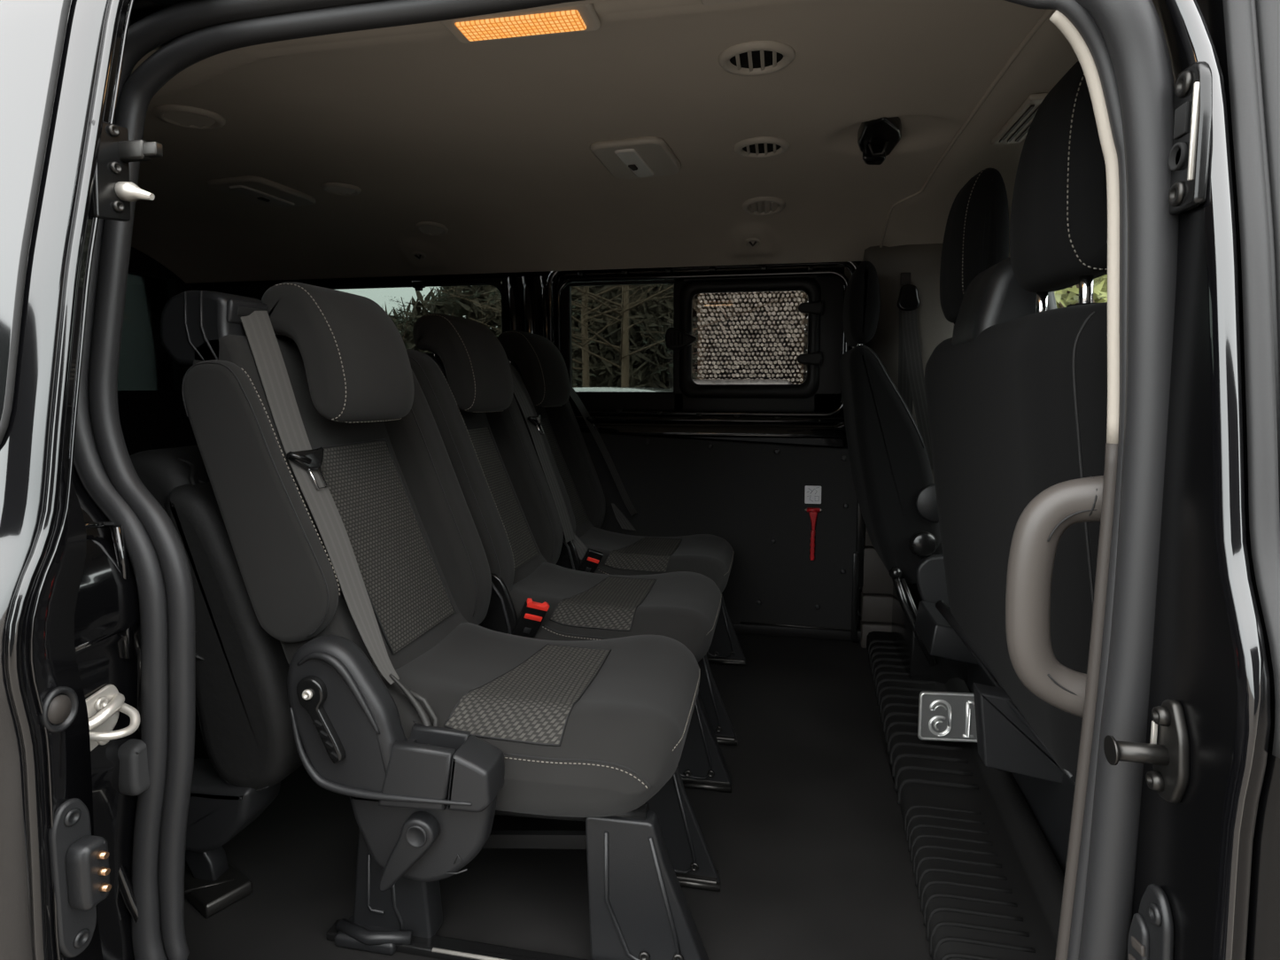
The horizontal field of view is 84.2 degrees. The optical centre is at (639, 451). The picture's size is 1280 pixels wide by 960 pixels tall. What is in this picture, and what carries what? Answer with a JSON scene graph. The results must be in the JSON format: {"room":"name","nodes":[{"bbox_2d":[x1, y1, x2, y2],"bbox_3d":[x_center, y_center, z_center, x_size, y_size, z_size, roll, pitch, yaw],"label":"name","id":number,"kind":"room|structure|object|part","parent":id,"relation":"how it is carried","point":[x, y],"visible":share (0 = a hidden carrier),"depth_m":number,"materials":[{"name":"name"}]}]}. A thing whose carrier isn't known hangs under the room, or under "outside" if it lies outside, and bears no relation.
{"room":"vehicle interior","nodes":[
{"label":"vehicle interior","id":0,"kind":"room"},
{"bbox_2d":[68,451,140,959],"bbox_3d":[-0.942,0.250,0.915,0.608,1.560,0.202,1,5,11],"label":"pillar","id":1,"kind":"structure","parent":0,"point":[107,636],"depth_m":0.88,"materials":[{"name":"black paint"}]},
{"bbox_2d":[85,684,140,751],"bbox_3d":[-0.641,0.328,0.856,0.046,0.075,0.066,1,5,11],"label":"latch striker","id":2,"kind":"object","parent":1,"relation":"attached to","point":[104,707],"visible":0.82,"depth_m":0.86,"materials":[{"name":"silver metal"}]},
{"bbox_3d":[-0.660,0.328,0.859,0.006,0.075,0.064,1,5,11],"label":"striker plate","id":3,"kind":"part","parent":2,"relation":"part of","materials":[{"name":"silver metal"}]},
{"bbox_2d":[88,692,124,730],"bbox_3d":[-0.651,0.317,0.857,0.025,0.027,0.066,1,5,11],"label":"plate","id":4,"kind":"object","parent":2,"relation":"on","point":[104,709],"depth_m":0.86,"materials":[{"name":"silver metal"}]},
{"bbox_2d":[117,738,150,796],"bbox_3d":[-0.645,0.403,0.903,0.031,0.066,0.031,1,5,11],"label":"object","id":5,"kind":"object","parent":1,"relation":"attached to","point":[134,778],"visible":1,"depth_m":0.89,"materials":[{"name":"grey rubber"}]},
{"bbox_2d":[69,0,1179,959],"bbox_3d":[-0.104,0.112,0.819,1.265,1.345,0.088,1,5,11],"label":"seal","id":6,"kind":"structure","parent":1,"relation":"attached to","point":[1126,42],"depth_m":0.79,"materials":[{"name":"black rubber"}]},
{"bbox_2d":[117,246,197,455],"bbox_3d":[-1.996,-0.016,2.039,0.060,1.490,1.840,1,5,11],"label":"wall","id":7,"kind":"structure","parent":0,"point":[150,420],"depth_m":2.69,"materials":[{"name":"black plastic"}]},
{"bbox_2d":[117,272,174,390],"bbox_3d":[-1.917,-0.428,2.436,0.006,0.440,0.740,1,5,11],"label":"window","id":8,"kind":"structure","parent":7,"relation":"in","point":[144,364],"depth_m":2.67,"materials":[{"name":"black glass"}]},
{"bbox_2d":[193,261,867,643],"bbox_3d":[-0.367,-0.059,2.629,2.970,1.470,0.112,1,5,11],"label":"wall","id":9,"kind":"structure","parent":0,"point":[531,303],"depth_m":2.50,"materials":[{"name":"black paint"}]},
{"bbox_2d":[327,280,503,353],"bbox_3d":[-0.876,-0.437,2.700,0.784,0.418,0.058,1,5,11],"label":"window","id":10,"kind":"structure","parent":9,"relation":"in","point":[482,303],"depth_m":2.69,"materials":[{"name":"clear glass"}]},
{"bbox_2d":[560,267,844,416],"bbox_3d":[0.203,-0.368,2.478,1.015,0.512,0.094,1,5,11],"label":"window","id":11,"kind":"structure","parent":9,"relation":"in","point":[764,344],"depth_m":2.49,"materials":[{"name":"black"}]},
{"bbox_3d":[-0.061,-0.410,2.572,0.400,0.420,0.005,1,5,11],"label":"fixed pane","id":12,"kind":"part","parent":11,"relation":"part of","materials":[{"name":"clear glass"}]},
{"bbox_3d":[0.377,-0.389,2.460,0.487,0.414,0.048,1,5,11],"label":"hopper frame","id":13,"kind":"part","parent":11,"relation":"part of","materials":[{"name":"black"}]},
{"bbox_3d":[0.381,-0.394,2.480,0.420,0.340,0.005,1,5,11],"label":"hopper pane","id":14,"kind":"part","parent":11,"relation":"part of","materials":[{"name":"clear glass"}]},
{"bbox_2d":[581,432,857,631],"bbox_3d":[0.124,0.266,2.504,1.252,0.684,0.028,1,5,11],"label":"door panel","id":15,"kind":"object","parent":9,"relation":"attached to","point":[750,496],"visible":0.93,"depth_m":2.44,"materials":[{"name":"black plastic"}]},
{"bbox_2d":[804,485,821,504],"bbox_3d":[0.584,0.147,2.392,0.054,0.061,0.004,1,5,11],"label":"card","id":16,"kind":"object","parent":15,"relation":"attached to","point":[812,495],"visible":1,"depth_m":2.39,"materials":[{"name":"white paper"}]},
{"bbox_2d":[804,507,822,560],"bbox_3d":[0.584,0.281,2.396,0.058,0.179,0.016,1,5,11],"label":"hammer","id":17,"kind":"object","parent":15,"relation":"attached to","point":[813,512],"visible":1,"depth_m":2.39,"materials":[{"name":"red plastic"}]},
{"bbox_2d":[740,620,851,631],"bbox_3d":[0.535,0.604,2.443,0.375,0.013,0.007,1,5,11],"label":"trim","id":18,"kind":"structure","parent":9,"relation":"attached to","point":[752,623],"depth_m":2.44,"materials":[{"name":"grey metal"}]},
{"bbox_2d":[732,624,861,641],"bbox_3d":[0.177,0.620,2.529,1.200,0.036,0.024,1,5,11],"label":"baseboard","id":19,"kind":"structure","parent":9,"relation":"attached to","point":[740,629],"depth_m":2.45,"materials":[{"name":"black plastic"}]},
{"bbox_2d":[850,500,865,640],"bbox_3d":[0.738,0.319,2.390,0.039,0.640,0.050,1,5,11],"label":"trim","id":20,"kind":"structure","parent":9,"relation":"attached to","point":[857,567],"depth_m":2.38,"materials":[{"name":"black plastic"}]},
{"bbox_2d":[859,469,934,648],"bbox_3d":[0.905,0.331,2.366,0.310,0.680,0.085,1,5,11],"label":"trim","id":21,"kind":"structure","parent":9,"relation":"attached to","point":[876,596],"depth_m":2.37,"materials":[{"name":"grey plastic"}]},
{"bbox_2d":[861,243,954,426],"bbox_3d":[0.900,-0.330,2.294,0.365,0.650,0.112,1,5,11],"label":"trim","id":22,"kind":"structure","parent":9,"relation":"attached to","point":[923,261],"depth_m":2.27,"materials":[{"name":"grey plastic"}]},
{"bbox_2d":[896,272,933,469],"bbox_3d":[0.892,-0.253,2.260,0.151,0.628,0.034,1,5,11],"label":"belt","id":23,"kind":"object","parent":9,"relation":"hanging from","point":[911,386],"visible":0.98,"depth_m":2.25,"materials":[{"name":"black fabric"}]},
{"bbox_2d":[879,9,1054,248],"bbox_3d":[0.684,-0.629,1.556,0.066,0.134,1.474,1,5,8],"label":"trim","id":24,"kind":"structure","parent":9,"relation":"attached to","point":[1048,12],"depth_m":1.37,"materials":[{"name":"plastic"}]},
{"bbox_2d":[184,633,931,959],"bbox_3d":[-0.011,0.736,1.705,3.950,0.050,1.720,1,5,11],"label":"floor","id":25,"kind":"structure","parent":0,"point":[808,845],"depth_m":1.29,"materials":[{"name":"carpet"}]},
{"bbox_2d":[129,445,302,917],"bbox_3d":[-0.697,0.354,1.459,0.366,0.755,0.677,1,5,11],"label":"seat","id":26,"kind":"object","parent":25,"relation":"on","point":[243,706],"visible":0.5,"depth_m":1.16,"materials":[{"name":"black fabric"}]},
{"bbox_3d":[-0.777,0.066,1.481,0.190,0.184,0.615,1,5,11],"label":"rolled backrest","id":27,"kind":"part","parent":26,"relation":"part of","materials":[{"name":"black fabric"}]},
{"bbox_3d":[-0.756,0.702,1.227,0.080,0.096,0.035,1,5,11],"label":"leg","id":28,"kind":"part","parent":26,"relation":"part of","materials":[{"name":"black plastic"}]},
{"bbox_2d":[325,914,588,959],"bbox_3d":[-0.182,0.752,1.066,0.620,0.033,0.077,1,5,11],"label":"rail","id":29,"kind":"object","parent":25,"relation":"on","point":[346,934],"visible":0.8,"depth_m":1.08,"materials":[{"name":"black metal"}]},
{"bbox_2d":[160,282,720,959],"bbox_3d":[-0.294,0.233,1.235,0.872,1.034,0.539,1,5,11],"label":"passenger seat","id":30,"kind":"object","parent":29,"relation":"on","point":[593,733],"visible":0.99,"depth_m":1.09,"materials":[{"name":"grey fabric"}]},
{"bbox_3d":[-0.458,0.385,1.017,0.068,0.124,0.018,1,5,11],"label":"recliner lever","id":31,"kind":"part","parent":30,"relation":"part of","materials":[{"name":"black plastic"}]},
{"bbox_3d":[-0.513,0.099,1.270,0.314,0.594,0.362,1,5,11],"label":"backrest","id":32,"kind":"part","parent":30,"relation":"part of","materials":[{"name":"grey fabric"}]},
{"bbox_2d":[240,310,438,744],"bbox_3d":[-0.456,0.115,1.113,0.341,0.677,0.079,2,5,21],"label":"belt","id":33,"kind":"object","parent":30,"relation":"on","point":[306,462],"visible":0.88,"depth_m":1.13,"materials":[{"name":"grey fabric"}]},
{"bbox_3d":[-0.521,0.040,1.145,0.024,0.043,0.023,1,5,11],"label":"metal plate","id":34,"kind":"part","parent":33,"relation":"part of","materials":[{"name":"silver metal"}]},
{"bbox_3d":[-0.459,0.158,1.296,0.140,0.342,0.230,1,5,11],"label":"woven panel","id":35,"kind":"part","parent":30,"relation":"part of","materials":[{"name":"grey fabric"}]},
{"bbox_3d":[-0.385,0.641,1.116,0.136,0.236,0.049,1,5,11],"label":"leg","id":36,"kind":"part","parent":30,"relation":"part of","materials":[{"name":"black plastic"}]},
{"bbox_3d":[-0.336,0.584,1.032,0.090,0.119,0.027,1,5,11],"label":"release handle","id":37,"kind":"part","parent":30,"relation":"part of","materials":[{"name":"black plastic"}]},
{"bbox_3d":[-0.176,0.399,1.211,0.185,0.041,0.310,1,5,11],"label":"woven panel","id":38,"kind":"part","parent":30,"relation":"part of","materials":[{"name":"grey fabric"}]},
{"bbox_2d":[380,622,700,817],"bbox_3d":[-0.170,0.436,1.264,0.528,0.178,0.470,1,5,11],"label":"cushion","id":39,"kind":"object","parent":30,"relation":"on","point":[581,728],"depth_m":1.10,"materials":[{"name":"grey fabric"}]},
{"bbox_3d":[-0.154,0.557,1.269,0.431,0.117,0.406,1,5,11],"label":"seat frame","id":40,"kind":"part","parent":30,"relation":"part of","materials":[{"name":"black plastic"}]},
{"bbox_3d":[0.011,0.650,1.046,0.183,0.231,0.038,1,5,11],"label":"leg","id":41,"kind":"part","parent":30,"relation":"part of","materials":[{"name":"black plastic"}]},
{"bbox_3d":[0.048,0.633,1.233,0.183,0.231,0.016,1,5,11],"label":"leg","id":42,"kind":"part","parent":30,"relation":"part of","materials":[{"name":"black plastic"}]},
{"bbox_2d":[406,313,737,792],"bbox_3d":[-0.165,0.187,1.748,0.817,1.034,0.490,1,5,11],"label":"passenger seat","id":43,"kind":"object","parent":25,"relation":"on","point":[466,381],"visible":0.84,"depth_m":1.65,"materials":[{"name":"grey fabric"}]},
{"bbox_3d":[-0.410,0.052,1.794,0.314,0.594,0.300,1,5,11],"label":"backrest","id":44,"kind":"part","parent":43,"relation":"part of","materials":[{"name":"grey fabric"}]},
{"bbox_3d":[-0.362,0.114,1.790,0.140,0.342,0.230,1,5,11],"label":"woven panel","id":45,"kind":"part","parent":43,"relation":"part of","materials":[{"name":"black fabric"}]},
{"bbox_2d":[512,598,550,638],"bbox_3d":[-0.247,0.394,1.539,0.104,0.160,0.044,1,5,11],"label":"belt buckle","id":46,"kind":"object","parent":43,"relation":"attached to","point":[530,619],"visible":0.8,"depth_m":1.53,"materials":[{"name":"black plastic"}]},
{"bbox_2d":[510,367,574,543],"bbox_3d":[-0.304,-0.011,2.008,0.231,0.530,0.057,2,5,17],"label":"belt","id":47,"kind":"object","parent":43,"relation":"hanging from","point":[532,422],"visible":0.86,"depth_m":2.00,"materials":[{"name":"black fabric"}]},
{"bbox_3d":[-0.283,-0.064,2.001,0.020,0.036,0.020,1,5,11],"label":"metal plate","id":48,"kind":"part","parent":47,"relation":"part of","materials":[{"name":"silver metal"}]},
{"bbox_3d":[-0.079,0.355,1.705,0.185,0.041,0.310,1,5,11],"label":"woven panel","id":49,"kind":"part","parent":43,"relation":"part of","materials":[{"name":"grey fabric"}]},
{"bbox_2d":[508,562,721,662],"bbox_3d":[-0.073,0.392,1.758,0.528,0.178,0.470,1,5,11],"label":"cushion","id":50,"kind":"object","parent":43,"relation":"on","point":[684,607],"depth_m":1.62,"materials":[{"name":"grey fabric"}]},
{"bbox_3d":[0.109,0.606,1.540,0.183,0.231,0.038,1,5,11],"label":"leg","id":51,"kind":"part","parent":43,"relation":"part of","materials":[{"name":"black plastic"}]},
{"bbox_3d":[0.145,0.589,1.726,0.183,0.231,0.016,1,5,11],"label":"leg","id":52,"kind":"part","parent":43,"relation":"part of","materials":[{"name":"black plastic"}]},
{"bbox_2d":[497,330,746,666],"bbox_3d":[-0.069,0.144,2.236,0.817,1.034,0.490,1,5,11],"label":"passenger seat","id":53,"kind":"object","parent":25,"relation":"on","point":[539,368],"visible":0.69,"depth_m":2.20,"materials":[{"name":"grey fabric"}]},
{"bbox_3d":[-0.314,0.009,2.283,0.314,0.594,0.300,1,5,11],"label":"backrest","id":54,"kind":"part","parent":53,"relation":"part of","materials":[{"name":"grey fabric"}]},
{"bbox_3d":[-0.266,0.071,2.279,0.140,0.342,0.230,1,5,11],"label":"woven panel","id":55,"kind":"part","parent":53,"relation":"part of","materials":[{"name":"black fabric"}]},
{"bbox_2d":[572,533,588,559],"bbox_3d":[-0.166,0.274,2.050,0.091,0.102,0.014,-1,5,-8],"label":"belt tail","id":56,"kind":"object","parent":53,"relation":"on","point":[581,548],"visible":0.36,"depth_m":2.05,"materials":[{"name":"grey fabric"}]},
{"bbox_2d":[577,548,603,573],"bbox_3d":[-0.154,0.349,2.031,0.098,0.147,0.039,1,5,11],"label":"belt buckle","id":57,"kind":"object","parent":53,"relation":"on","point":[592,558],"visible":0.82,"depth_m":2.02,"materials":[{"name":"black plastic"}]},
{"bbox_2d":[569,385,637,515],"bbox_3d":[-0.165,-0.049,2.490,0.313,0.540,0.057,1,5,11],"label":"belt","id":58,"kind":"object","parent":53,"relation":"hanging from","point":[591,422],"visible":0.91,"depth_m":2.48,"materials":[{"name":"black fabric"}]},
{"bbox_2d":[611,503,636,530],"bbox_3d":[-0.057,0.233,2.499,0.091,0.102,0.014,-1,5,-8],"label":"belt tail","id":59,"kind":"object","parent":53,"relation":"attached to","point":[624,523],"visible":1,"depth_m":2.50,"materials":[{"name":"grey fabric"}]},
{"bbox_3d":[0.017,0.311,2.193,0.185,0.041,0.310,1,5,11],"label":"woven panel","id":60,"kind":"part","parent":53,"relation":"part of","materials":[{"name":"grey fabric"}]},
{"bbox_2d":[578,527,733,593],"bbox_3d":[0.023,0.349,2.247,0.528,0.178,0.470,1,5,11],"label":"cushion","id":61,"kind":"object","parent":53,"relation":"on","point":[711,556],"depth_m":2.12,"materials":[{"name":"grey fabric"}]},
{"bbox_3d":[0.242,0.546,2.215,0.183,0.231,0.016,1,5,11],"label":"leg","id":62,"kind":"part","parent":53,"relation":"part of","materials":[{"name":"black plastic"}]},
{"bbox_2d":[838,260,971,692],"bbox_3d":[0.976,0.064,2.049,0.756,1.208,0.471,1,5,11],"label":"seat","id":63,"kind":"object","parent":25,"relation":"on","point":[895,487],"visible":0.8,"depth_m":1.94,"materials":[{"name":"black fabric"}]},
{"bbox_3d":[0.738,0.024,2.128,0.257,0.663,0.400,1,5,11],"label":"backrest","id":64,"kind":"part","parent":63,"relation":"part of","materials":[{"name":"black fabric"}]},
{"bbox_3d":[0.768,0.252,1.919,0.068,0.068,0.022,1,5,11],"label":"recliner knob","id":65,"kind":"part","parent":63,"relation":"part of","materials":[{"name":"black plastic"}]},
{"bbox_3d":[0.871,0.483,2.076,0.329,0.368,0.411,1,5,11],"label":"seat","id":66,"kind":"part","parent":63,"relation":"part of","materials":[{"name":"black plastic"}]},
{"bbox_2d":[934,540,942,554],"bbox_3d":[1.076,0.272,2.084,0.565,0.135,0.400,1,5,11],"label":"knob","id":67,"kind":"object","parent":63,"relation":"on","point":[939,550],"depth_m":1.93,"materials":[{"name":"black plastic"}]},
{"bbox_2d":[866,630,1064,959],"bbox_3d":[0.683,0.695,1.575,0.241,0.076,1.632,1,5,14],"label":"mat","id":68,"kind":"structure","parent":25,"relation":"on","point":[989,882],"depth_m":1.27,"materials":[{"name":"black rubber"}]},
{"bbox_2d":[917,690,977,742],"bbox_3d":[0.723,0.593,1.573,0.201,0.112,0.009,0,5,5],"label":"plate","id":69,"kind":"object","parent":68,"relation":"on","point":[942,716],"visible":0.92,"depth_m":1.58,"materials":[{"name":"silver metal"}]},
{"bbox_2d":[915,60,1107,875],"bbox_3d":[0.911,0.083,1.314,0.642,1.300,1.015,1,5,11],"label":"seat","id":70,"kind":"object","parent":25,"relation":"on","point":[1017,394],"visible":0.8,"depth_m":1.08,"materials":[{"name":"black fabric"}]},
{"bbox_3d":[0.688,0.111,1.281,0.220,0.674,0.860,1,5,11],"label":"backrest","id":71,"kind":"part","parent":70,"relation":"part of","materials":[{"name":"black fabric"}]},
{"bbox_3d":[0.972,0.589,1.273,0.460,0.300,0.660,1,5,11],"label":"seat","id":72,"kind":"part","parent":70,"relation":"part of","materials":[{"name":"black plastic"}]},
{"bbox_3d":[0.634,-0.225,1.119,0.019,0.110,0.017,1,5,11],"label":"headrest post","id":73,"kind":"part","parent":70,"relation":"part of","materials":[{"name":"silver metal"}]},
{"bbox_3d":[0.602,-0.211,0.957,0.019,0.110,0.017,1,5,11],"label":"headrest post","id":74,"kind":"part","parent":70,"relation":"part of","materials":[{"name":"silver metal"}]},
{"bbox_2d":[131,0,1078,283],"bbox_3d":[-0.309,-0.640,1.671,3.370,0.162,1.660,1,5,11],"label":"ceiling","id":75,"kind":"structure","parent":0,"point":[489,143],"depth_m":1.57,"materials":[{"name":"fabric"}]},
{"bbox_2d":[152,104,225,130],"bbox_3d":[-0.909,-0.674,1.431,0.126,0.017,0.126,1,5,11],"label":"ceiling vent","id":76,"kind":"object","parent":75,"relation":"in","point":[189,117],"visible":1,"depth_m":1.42,"materials":[{"name":"beige plastic"}]},
{"bbox_2d":[207,175,315,208],"bbox_3d":[-1.048,-0.719,1.981,0.188,0.027,0.262,1,5,11],"label":"recessed light","id":77,"kind":"object","parent":75,"relation":"in","point":[260,190],"visible":1,"depth_m":1.94,"materials":[{"name":"beige plastic"}]},
{"bbox_2d":[256,197,270,201],"bbox_3d":[-1.061,-0.711,1.997,0.019,0.008,0.037,1,5,11],"label":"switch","id":78,"kind":"object","parent":77,"relation":"attached to","point":[267,199],"depth_m":1.99,"materials":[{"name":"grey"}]},
{"bbox_2d":[321,182,361,195],"bbox_3d":[-0.823,-0.723,1.954,0.102,0.015,0.102,1,5,11],"label":"ceiling vent","id":79,"kind":"object","parent":75,"relation":"in","point":[339,189],"visible":1,"depth_m":1.94,"materials":[{"name":"beige plastic"}]},
{"bbox_2d":[411,251,426,259],"bbox_3d":[-0.772,-0.684,2.475,0.048,0.026,0.046,1,5,11],"label":"cap","id":80,"kind":"object","parent":75,"relation":"attached to","point":[419,255],"visible":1,"depth_m":2.47,"materials":[{"name":"beige plastic"}]},
{"bbox_2d":[415,221,448,236],"bbox_3d":[-0.678,-0.725,2.310,0.102,0.030,0.100,1,5,11],"label":"ceiling vent","id":81,"kind":"object","parent":75,"relation":"in","point":[427,228],"visible":1,"depth_m":2.30,"materials":[{"name":"beige plastic"}]},
{"bbox_2d":[441,3,600,43],"bbox_3d":[-0.161,-0.581,0.959,0.210,0.016,0.076,1,5,11],"label":"recessed light","id":82,"kind":"object","parent":75,"relation":"in","point":[578,18],"visible":0.82,"depth_m":0.95,"materials":[{"name":"orange plastic"}]},
{"bbox_2d":[589,136,681,178],"bbox_3d":[-0.004,-0.693,1.693,0.188,0.026,0.262,1,5,11],"label":"recessed light","id":83,"kind":"object","parent":75,"relation":"in","point":[647,156],"visible":1,"depth_m":1.65,"materials":[{"name":"beige plastic"}]},
{"bbox_2d":[628,164,637,170],"bbox_3d":[-0.015,-0.686,1.709,0.018,0.008,0.036,2,5,21],"label":"switch","id":84,"kind":"object","parent":83,"relation":"attached to","point":[632,167],"depth_m":1.70,"materials":[{"name":"grey plastic"}]},
{"bbox_2d":[744,237,760,247],"bbox_3d":[0.359,-0.664,2.254,0.048,0.026,0.046,1,5,11],"label":"cap","id":85,"kind":"object","parent":75,"relation":"attached to","point":[753,242],"visible":1,"depth_m":2.25,"materials":[{"name":"beige plastic"}]},
{"bbox_2d":[718,40,795,76],"bbox_3d":[0.193,-0.649,1.173,0.126,0.018,0.126,1,5,11],"label":"ceiling vent","id":86,"kind":"object","parent":75,"relation":"in","point":[756,58],"visible":1,"depth_m":1.17,"materials":[{"name":"beige plastic"}]},
{"bbox_2d":[733,136,789,158],"bbox_3d":[0.278,-0.694,1.620,0.126,0.014,0.126,1,5,11],"label":"ceiling vent","id":87,"kind":"object","parent":75,"relation":"in","point":[762,147],"visible":1,"depth_m":1.61,"materials":[{"name":"beige plastic"}]},
{"bbox_2d":[742,196,785,216],"bbox_3d":[0.359,-0.711,2.058,0.126,0.030,0.125,1,5,11],"label":"ceiling vent","id":88,"kind":"object","parent":75,"relation":"in","point":[760,205],"visible":1,"depth_m":2.05,"materials":[{"name":"beige plastic"}]},
{"bbox_2d":[857,116,901,164],"bbox_3d":[0.530,-0.688,1.566,0.093,0.056,0.246,1,5,11],"label":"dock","id":89,"kind":"object","parent":75,"relation":"attached to","point":[877,138],"visible":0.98,"depth_m":1.55,"materials":[{"name":"black plastic"}]},
{"bbox_2d":[991,93,1047,144],"bbox_3d":[0.774,-0.664,1.425,0.060,0.016,0.250,1,5,11],"label":"air vent","id":90,"kind":"object","parent":75,"relation":"in","point":[1016,128],"visible":0.72,"depth_m":1.42,"materials":[{"name":"beige plastic"}]},
{"bbox_2d":[1131,0,1270,959],"bbox_3d":[0.460,0.244,0.640,0.067,1.620,0.208,1,5,11],"label":"wall pillar","id":91,"kind":"structure","parent":0,"point":[1209,657],"depth_m":0.59,"materials":[{"name":"black metal"}]},
{"bbox_2d":[1049,10,1119,443],"bbox_3d":[0.521,-0.237,0.768,0.221,0.445,0.198,1,5,11],"label":"trim","id":92,"kind":"structure","parent":91,"relation":"attached to","point":[1066,27],"depth_m":0.68,"materials":[{"name":"beige"}]},
{"bbox_2d":[1055,442,1117,959],"bbox_3d":[0.542,0.386,0.819,0.178,0.805,0.197,1,5,11],"label":"trim","id":93,"kind":"structure","parent":91,"relation":"attached to","point":[1111,456],"depth_m":0.72,"materials":[{"name":"grey plastic"}]},
{"bbox_2d":[1005,475,1103,717],"bbox_3d":[0.464,0.160,0.764,0.123,0.277,0.047,2,6,23],"label":"handle","id":94,"kind":"object","parent":93,"relation":"attached to","point":[1039,529],"visible":0.76,"depth_m":0.76,"materials":[{"name":"grey plastic"}]},
{"bbox_2d":[1103,699,1189,803],"bbox_3d":[0.449,0.265,0.632,0.052,0.093,0.048,1,5,11],"label":"pin","id":95,"kind":"object","parent":91,"relation":"attached to","point":[1167,751],"visible":1,"depth_m":0.62,"materials":[{"name":"grey metal"}]},
{"bbox_3d":[0.470,0.265,0.627,0.009,0.093,0.048,1,5,11],"label":"striker plate","id":96,"kind":"part","parent":95,"relation":"part of","materials":[{"name":"grey metal"}]},
{"bbox_2d":[1127,884,1173,959],"bbox_3d":[0.467,0.465,0.650,0.017,0.138,0.053,1,5,11],"label":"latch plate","id":97,"kind":"object","parent":91,"relation":"attached to","point":[1151,934],"visible":1,"depth_m":0.64,"materials":[{"name":"black plastic"}]},
{"bbox_2d":[1167,61,1212,215],"bbox_3d":[0.473,-0.271,0.613,0.014,0.122,0.048,1,5,11],"label":"plate","id":98,"kind":"object","parent":91,"relation":"attached to","point":[1189,155],"visible":1,"depth_m":0.60,"materials":[{"name":"black plastic"}]},
{"bbox_2d":[1196,0,1279,959],"bbox_3d":[1.052,0.246,0.535,1.132,1.635,0.243,1,5,11],"label":"door","id":99,"kind":"structure","parent":91,"relation":"attached to","point":[1245,34],"depth_m":0.57,"materials":[{"name":"black paint"}]},
{"bbox_3d":[-0.147,-0.584,0.759,1.400,0.112,0.130,1,5,11],"label":"roof rail","id":100,"kind":"object","parent":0,"visible":0},
{"bbox_2d":[0,0,134,959],"bbox_3d":[-1.132,0.227,0.857,1.158,1.616,0.228,1,5,11],"label":"door","id":101,"kind":"structure","parent":100,"relation":"attached to","point":[58,58],"depth_m":0.70,"materials":[{"name":"black paint"}]},
{"bbox_3d":[-1.121,-0.269,0.816,1.078,0.620,0.156,1,5,11],"label":"glass","id":102,"kind":"part","parent":101,"relation":"part of","materials":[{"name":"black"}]},
{"bbox_2d":[39,686,78,733],"bbox_3d":[-0.578,0.257,0.706,0.007,0.045,0.036,1,5,11],"label":"cap","id":103,"kind":"object","parent":101,"relation":"attached to","point":[58,705],"depth_m":0.70,"materials":[{"name":"black plastic"}]},
{"bbox_2d":[48,798,111,957],"bbox_3d":[-0.562,0.435,0.719,0.040,0.165,0.040,1,5,11],"label":"block","id":104,"kind":"object","parent":101,"relation":"attached to","point":[80,870],"visible":1,"depth_m":0.71,"materials":[{"name":"black plastic"}]},
{"bbox_2d":[89,119,162,221],"bbox_3d":[-0.538,-0.295,0.745,0.053,0.104,0.044,1,5,11],"label":"latch","id":105,"kind":"object","parent":101,"relation":"attached to","point":[112,192],"visible":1,"depth_m":0.75,"materials":[{"name":"black metal"}]},
{"bbox_3d":[-0.560,-0.295,0.749,0.008,0.104,0.044,1,5,11],"label":"pin plate","id":106,"kind":"part","parent":105,"relation":"part of","materials":[{"name":"black plastic"}]},
{"label":"outside","id":107,"kind":"structure","parent":0,"visible":0},
{"bbox_3d":[1.924,0.562,9.902,90.000,0.060,110.000,1,5,11],"label":"ground","id":108,"kind":"structure","parent":107,"visible":0},
{"bbox_2d":[1054,274,1107,308],"bbox_3d":[4.676,-2.536,7.512,4.303,6.609,4.283,1,5,11],"label":"leafy tree","id":109,"kind":"object","parent":108,"relation":"on","point":[1070,295],"visible":0.02,"depth_m":7.61,"materials":[{"name":"green plant"}]}
]}

